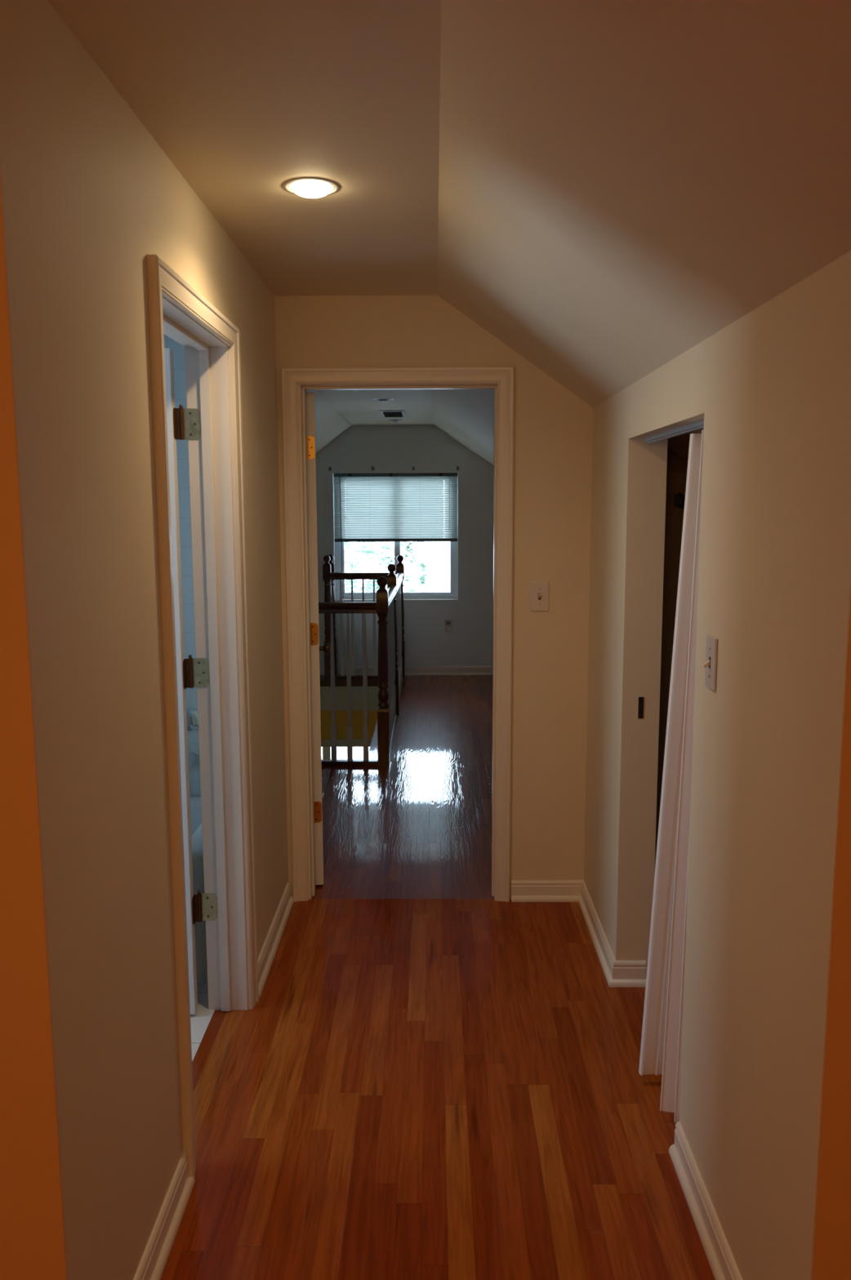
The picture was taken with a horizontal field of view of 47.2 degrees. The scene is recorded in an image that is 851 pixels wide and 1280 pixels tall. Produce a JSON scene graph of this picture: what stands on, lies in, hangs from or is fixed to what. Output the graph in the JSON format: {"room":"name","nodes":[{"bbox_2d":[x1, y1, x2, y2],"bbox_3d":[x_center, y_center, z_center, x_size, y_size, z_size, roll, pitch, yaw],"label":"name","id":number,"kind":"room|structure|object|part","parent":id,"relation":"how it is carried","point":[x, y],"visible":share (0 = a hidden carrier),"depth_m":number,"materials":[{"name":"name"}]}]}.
{"room":"hallway","nodes":[
{"label":"hallway","id":0,"kind":"room"},
{"bbox_2d":[0,0,288,1279],"bbox_3d":[-0.632,0.037,2.636,0.125,2.380,2.380,0,8,1],"label":"wall","id":1,"kind":"structure","parent":0,"point":[88,192],"depth_m":1.75,"materials":[{"name":"paint"}]},
{"bbox_2d":[133,1151,195,1279],"bbox_3d":[-0.561,1.291,1.958,0.024,0.082,0.693,0,8,1],"label":"baseboard","id":2,"kind":"structure","parent":1,"relation":"attached to","point":[155,1255],"depth_m":2.11,"materials":[{"name":"white wood"}]},
{"bbox_2d":[164,347,217,1014],"bbox_3d":[-1.039,0.168,2.929,0.770,2.018,0.048,0,8,1],"label":"door","id":3,"kind":"structure","parent":1,"relation":"in","point":[183,424],"depth_m":2.91,"materials":[{"name":"paint"}]},
{"bbox_2d":[146,254,258,1177],"bbox_3d":[-0.621,0.184,2.586,0.148,2.102,0.858,0,8,1],"label":"door frame","id":4,"kind":"structure","parent":1,"relation":"attached to","point":[211,342],"depth_m":2.88,"materials":[{"name":"white wood"}]},
{"bbox_2d":[257,882,293,998],"bbox_3d":[-0.547,1.070,3.545,0.024,0.082,0.782,0,8,1],"label":"baseboard","id":5,"kind":"structure","parent":1,"relation":"attached to","point":[264,961],"depth_m":3.51,"materials":[{"name":"white wood"}]},
{"bbox_2d":[163,333,200,796],"bbox_3d":[-1.525,-0.109,3.780,1.678,2.360,0.050,0,8,1],"label":"wall","id":6,"kind":"structure","parent":0,"point":[179,360],"depth_m":3.71,"materials":[{"name":"paint"}]},
{"bbox_2d":[186,707,198,730],"bbox_3d":[-0.918,0.313,3.778,0.090,0.090,0.060,0,8,1],"label":"handle","id":7,"kind":"object","parent":6,"relation":"attached to","point":[192,713],"visible":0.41,"depth_m":3.78,"materials":[{"name":"silver metal"}]},
{"bbox_2d":[187,752,197,775],"bbox_3d":[-0.923,0.488,3.761,0.056,0.077,0.132,0,8,1],"label":"tub spout","id":8,"kind":"object","parent":6,"relation":"attached to","point":[193,759],"visible":0.35,"depth_m":3.78,"materials":[{"name":"silver metal"}]},
{"bbox_2d":[305,389,493,466],"bbox_3d":[-0.091,-0.849,6.441,4.900,1.647,5.330,0,8,1],"label":"ceiling","id":9,"kind":"structure","parent":0,"point":[466,415],"depth_m":7.04,"materials":[{"name":"paint"}]},
{"bbox_2d":[372,398,393,402],"bbox_3d":[-0.290,-1.642,6.681,0.150,0.019,0.150,0,8,1],"label":"recessed light","id":10,"kind":"object","parent":9,"relation":"in","point":[382,400],"visible":1,"depth_m":6.66,"materials":[{"name":"ceramic"}]},
{"bbox_3d":[-0.290,-1.642,6.686,0.064,0.017,0.064,0,8,1],"label":"bulb","id":11,"kind":"part","parent":10,"relation":"part of","materials":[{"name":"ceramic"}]},
{"bbox_2d":[378,410,406,417],"bbox_3d":[-0.256,-1.781,7.676,0.200,0.019,0.410,0,8,1],"label":"ceiling vent","id":12,"kind":"object","parent":9,"relation":"in","point":[384,413],"visible":1,"depth_m":7.61,"materials":[{"name":"metal"}]},
{"bbox_2d":[315,425,493,739],"bbox_3d":[-0.061,0.467,9.263,4.900,5.100,0.140,0,8,1],"label":"wall","id":13,"kind":"structure","parent":0,"point":[359,448],"depth_m":9.01,"materials":[{"name":"paint"}]},
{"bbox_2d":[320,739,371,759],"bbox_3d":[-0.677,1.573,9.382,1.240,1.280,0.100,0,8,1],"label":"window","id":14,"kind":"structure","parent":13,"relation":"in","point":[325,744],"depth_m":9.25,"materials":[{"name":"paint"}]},
{"bbox_3d":[-0.677,1.604,9.412,1.140,1.210,0.050,0,8,1],"label":"frame","id":15,"kind":"part","parent":14,"relation":"part of","materials":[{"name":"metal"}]},
{"bbox_3d":[-0.680,0.979,9.259,1.240,0.070,0.020,0,8,1],"label":"head casing","id":16,"kind":"part","parent":14,"relation":"part of","materials":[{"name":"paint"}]},
{"bbox_2d":[318,471,458,766],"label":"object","id":17,"kind":"structure","parent":13,"relation":"in","point":[452,595],"depth_m":7.27,"materials":[{"name":"wood"}]},
{"bbox_3d":[-0.894,-0.207,8.915,0.070,1.137,0.070,0,8,1],"label":"newel post","id":18,"kind":"part","parent":17,"relation":"part of","materials":[{"name":"brown wood"}]},
{"bbox_3d":[-0.871,-0.226,9.058,0.078,1.136,0.070,0,8,1],"label":"newel post","id":19,"kind":"part","parent":17,"relation":"part of","materials":[{"name":"brown wood"}]},
{"bbox_3d":[-0.592,-0.195,5.875,0.595,0.065,0.060,0,8,1],"label":"handrail","id":20,"kind":"part","parent":17,"relation":"part of","materials":[{"name":"brown wood"}]},
{"bbox_3d":[-0.589,0.756,6.007,0.595,0.027,0.050,0,8,1],"label":"shoe rail","id":21,"kind":"part","parent":17,"relation":"part of","materials":[{"name":"brown wood"}]},
{"bbox_3d":[-0.559,0.342,8.988,0.596,0.027,0.050,0,8,1],"label":"shoe rail","id":22,"kind":"part","parent":17,"relation":"part of","materials":[{"name":"brown wood"}]},
{"bbox_3d":[-0.572,-0.023,7.491,0.743,1.164,3.226,0,8,1],"label":"stair railing","id":23,"kind":"part","parent":17,"relation":"part of","materials":[{"name":"brown wood"}]},
{"bbox_3d":[-0.562,-0.584,8.860,0.596,0.065,0.060,0,8,1],"label":"handrail","id":24,"kind":"part","parent":17,"relation":"part of","materials":[{"name":"brown wood"}]},
{"bbox_3d":[-0.517,-0.964,9.106,0.563,1.081,0.020,0,8,1],"label":"sliding sash","id":25,"kind":"part","parent":17,"relation":"part of","materials":[{"name":"metal"}]},
{"bbox_3d":[-0.258,0.193,5.926,0.070,1.162,0.070,0,8,1],"label":"newel post","id":26,"kind":"part","parent":17,"relation":"part of","materials":[{"name":"brown wood"}]},
{"bbox_3d":[-0.250,-0.290,6.595,0.060,0.077,1.390,0,8,1],"label":"handrail","id":27,"kind":"part","parent":17,"relation":"part of","materials":[{"name":"brown wood"}]},
{"bbox_3d":[-0.247,0.657,6.727,0.045,0.022,1.390,0,8,1],"label":"shoe rail","id":28,"kind":"part","parent":17,"relation":"part of","materials":[{"name":"brown wood"}]},
{"bbox_3d":[-0.244,-0.002,7.372,0.083,1.150,0.070,0,8,1],"label":"newel post","id":29,"kind":"part","parent":17,"relation":"part of","materials":[{"name":"brown wood"}]},
{"bbox_2d":[333,472,457,597],"bbox_3d":[-0.273,-0.962,9.015,1.138,1.161,0.050,0,8,1],"label":"window blind","id":30,"kind":"object","parent":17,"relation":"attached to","point":[400,507],"visible":1,"depth_m":8.98,"materials":[{"name":"metal"}]},
{"bbox_3d":[-0.275,-1.516,8.945,1.138,0.032,0.028,0,8,1],"label":"head rail","id":31,"kind":"part","parent":30,"relation":"part of","materials":[{"name":"grey metal"}]},
{"bbox_3d":[-0.273,-0.926,9.026,1.138,0.029,0.022,0,8,1],"label":"rail","id":32,"kind":"part","parent":30,"relation":"part of","materials":[{"name":"white plastic"}]},
{"bbox_3d":[-0.272,-0.380,9.142,1.160,0.012,0.152,0,8,1],"label":"sill","id":33,"kind":"part","parent":17,"relation":"part of","materials":[{"name":"wood"}]},
{"bbox_3d":[-0.235,-0.484,8.088,0.063,0.078,1.480,0,8,1],"label":"handrail","id":34,"kind":"part","parent":17,"relation":"part of","materials":[{"name":"brown wood"}]},
{"bbox_3d":[-0.228,-0.209,8.909,0.070,1.137,0.070,0,8,1],"label":"newel post","id":35,"kind":"part","parent":17,"relation":"part of","materials":[{"name":"brown wood"}]},
{"bbox_3d":[-0.233,0.450,8.218,0.045,0.022,1.480,0,8,1],"label":"shoe rail","id":36,"kind":"part","parent":17,"relation":"part of","materials":[{"name":"brown wood"}]},
{"bbox_3d":[0.008,-0.964,9.090,0.487,1.081,0.018,0,8,1],"label":"fixed sash","id":37,"kind":"part","parent":17,"relation":"part of","materials":[{"name":"metal"}]},
{"bbox_2d":[344,666,492,675],"bbox_3d":[0.533,0.288,9.150,2.610,0.082,0.024,0,8,1],"label":"baseboard","id":38,"kind":"structure","parent":13,"relation":"attached to","point":[409,670],"depth_m":9.15,"materials":[{"name":"white wood"}]},
{"bbox_2d":[444,619,452,631],"bbox_3d":[0.214,-0.130,9.086,0.070,0.114,0.042,0,8,1],"label":"wall outlet","id":39,"kind":"object","parent":13,"relation":"attached to","point":[447,623],"visible":1,"depth_m":9.10,"materials":[{"name":"grey plastic"}]},
{"bbox_2d":[0,164,850,1279],"bbox_3d":[-0.185,0.192,1.510,5.000,2.380,0.124,0,8,1],"label":"wall","id":40,"kind":"structure","parent":0,"point":[33,1241],"depth_m":1.50,"materials":[{"name":"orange paint"}]},
{"bbox_2d":[274,294,592,899],"bbox_3d":[0.036,-0.154,3.845,1.440,2.420,0.120,0,8,1],"label":"wall","id":41,"kind":"structure","parent":0,"point":[553,426],"depth_m":3.75,"materials":[{"name":"paint"}]},
{"bbox_2d":[305,392,330,884],"bbox_3d":[-0.523,-0.019,4.302,0.169,2.012,0.745,-1,8,-2],"label":"door","id":42,"kind":"structure","parent":41,"relation":"in","point":[310,409],"depth_m":3.94,"materials":[{"name":"paint"}]},
{"bbox_3d":[-0.484,0.041,4.623,0.066,0.060,0.060,-1,8,-7],"label":"knob","id":43,"kind":"part","parent":42,"relation":"part of","materials":[{"name":"brown metal"}]},
{"bbox_2d":[280,366,514,902],"bbox_3d":[-0.101,0.008,3.857,0.873,2.098,0.143,0,8,1],"label":"door frame","id":44,"kind":"structure","parent":41,"relation":"attached to","point":[295,381],"depth_m":3.77,"materials":[{"name":"white wood"}]},
{"bbox_2d":[529,582,548,611],"bbox_3d":[0.442,-0.168,3.768,0.070,0.114,0.021,0,8,1],"label":"light switch","id":45,"kind":"object","parent":41,"relation":"attached to","point":[539,590],"visible":1,"depth_m":3.77,"materials":[{"name":"plastic"}]},
{"bbox_2d":[160,675,715,1279],"bbox_3d":[-0.167,1.176,3.164,5.000,0.030,12.340,0,8,1],"label":"floor","id":46,"kind":"structure","parent":0,"point":[411,1089],"depth_m":2.71,"materials":[{"name":"brown wood"}]},
{"bbox_2d":[189,796,207,984],"bbox_3d":[-1.534,0.883,3.554,1.620,0.453,0.650,0,8,1],"label":"bathtub","id":47,"kind":"object","parent":46,"relation":"on","point":[195,802],"visible":0.14,"depth_m":3.25,"materials":[{"name":"ceramic"}]},
{"bbox_2d":[320,679,377,686],"bbox_3d":[-1.079,0.396,8.941,1.470,0.061,0.018,0,8,1],"label":"trim","id":48,"kind":"structure","parent":46,"relation":"attached to","point":[374,682],"depth_m":8.93,"materials":[{"name":"brown wood"}]},
{"bbox_2d":[47,0,850,461],"bbox_3d":[-0.197,-0.001,0.269,5.200,1.737,7.130,0,8,1],"label":"ceiling","id":49,"kind":"structure","parent":0,"point":[603,188],"depth_m":1.75,"materials":[{"name":"paint"}]},
{"bbox_2d":[282,177,339,198],"bbox_3d":[-0.280,-1.100,2.389,0.140,0.022,0.140,0,8,1],"label":"recessed light","id":50,"kind":"object","parent":49,"relation":"in","point":[306,189],"visible":1,"depth_m":2.36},
{"bbox_2d":[653,440,687,875],"bbox_3d":[1.137,0.206,2.754,0.780,2.000,1.820,0,8,1],"label":"wall","id":51,"kind":"structure","parent":0,"point":[675,463],"depth_m":3.52,"materials":[{"name":"paint"}]},
{"bbox_2d":[666,471,686,494],"bbox_3d":[1.081,-0.558,3.456,0.499,0.080,0.020,0,8,1],"label":"cleat","id":52,"kind":"object","parent":51,"relation":"attached to","point":[675,481],"visible":0.02,"depth_m":3.45,"materials":[{"name":"paint"}]},
{"bbox_2d":[673,492,684,508],"bbox_3d":[0.902,-0.495,3.433,0.030,0.066,0.085,0,8,1],"label":"rod bracket","id":53,"kind":"object","parent":51,"relation":"attached to","point":[678,499],"visible":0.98,"depth_m":3.47,"materials":[{"name":"metal"}]},
{"bbox_3d":[0.902,-0.504,3.471,0.030,0.060,0.007,0,8,1],"label":"plate","id":54,"kind":"part","parent":53,"relation":"part of","materials":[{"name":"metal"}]},
{"bbox_2d":[583,250,850,1279],"bbox_3d":[0.686,0.243,2.653,0.120,1.957,2.380,0,8,1],"label":"wall","id":55,"kind":"structure","parent":0,"point":[770,388],"depth_m":1.88,"materials":[{"name":"paint"}]},
{"bbox_2d":[511,880,646,986],"bbox_3d":[0.540,1.061,3.583,0.293,0.082,0.772,-1,8,-8],"label":"baseboard","id":56,"kind":"structure","parent":55,"relation":"attached to","point":[617,973],"depth_m":3.74,"materials":[{"name":"white wood"}]},
{"bbox_2d":[637,697,643,718],"bbox_3d":[0.690,0.217,3.122,0.016,0.070,0.002,0,8,1],"label":"latch strike","id":57,"kind":"object","parent":55,"relation":"attached to","point":[640,713],"visible":1,"depth_m":3.12,"materials":[{"name":"brown metal"}]},
{"bbox_2d":[638,419,703,1122],"bbox_3d":[0.667,0.307,2.702,0.157,1.756,0.830,0,8,1],"label":"door frame","id":58,"kind":"structure","parent":55,"relation":"in","point":[660,1049],"depth_m":2.49,"materials":[{"name":"paint"}]},
{"bbox_2d":[668,1121,742,1279],"bbox_3d":[0.610,1.280,2.003,0.024,0.082,0.806,0,8,1],"label":"baseboard","id":59,"kind":"structure","parent":55,"relation":"attached to","point":[722,1262],"depth_m":2.14,"materials":[{"name":"white wood"}]},
{"bbox_2d":[702,634,717,691],"bbox_3d":[0.610,0.049,2.104,0.021,0.114,0.070,0,8,1],"label":"light switch","id":60,"kind":"object","parent":55,"relation":"attached to","point":[710,664],"visible":1,"depth_m":2.10,"materials":[{"name":"grey plastic"}]},
{"bbox_3d":[-0.135,2.095,6.370,4.600,2.672,6.040,0,8,1],"label":"wall","id":61,"kind":"structure","parent":0,"visible":0},
{"bbox_2d":[320,686,378,710],"bbox_3d":[-0.077,0.715,7.546,4.500,0.262,3.090,0,8,1],"label":"trim","id":62,"kind":"structure","parent":61,"relation":"attached to","point":[357,703],"depth_m":8.97,"materials":[{"name":"paint"}]},
{"label":"outside","id":63,"kind":"structure","parent":0,"visible":0},
{"bbox_2d":[320,582,449,759],"bbox_3d":[0.334,0.005,35.103,50.000,0.100,50.460,0,8,1],"label":"ground","id":64,"kind":"structure","parent":63,"point":[341,752],"depth_m":54.41,"materials":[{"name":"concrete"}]},
{"bbox_2d":[343,528,405,592],"bbox_3d":[-1.083,0.324,15.245,1.564,4.746,1.844,0,8,1],"label":"tree","id":65,"kind":"object","parent":64,"relation":"on","point":[372,551],"visible":0.38,"depth_m":14.96,"materials":[{"name":"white plant"}]},
{"bbox_2d":[400,542,429,592],"bbox_3d":[-0.144,0.547,14.246,0.513,4.572,0.453,3,9,22],"label":"tree","id":66,"kind":"object","parent":64,"relation":"on","point":[422,575],"visible":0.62,"depth_m":13.96,"materials":[{"name":"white plant"}]}
]}

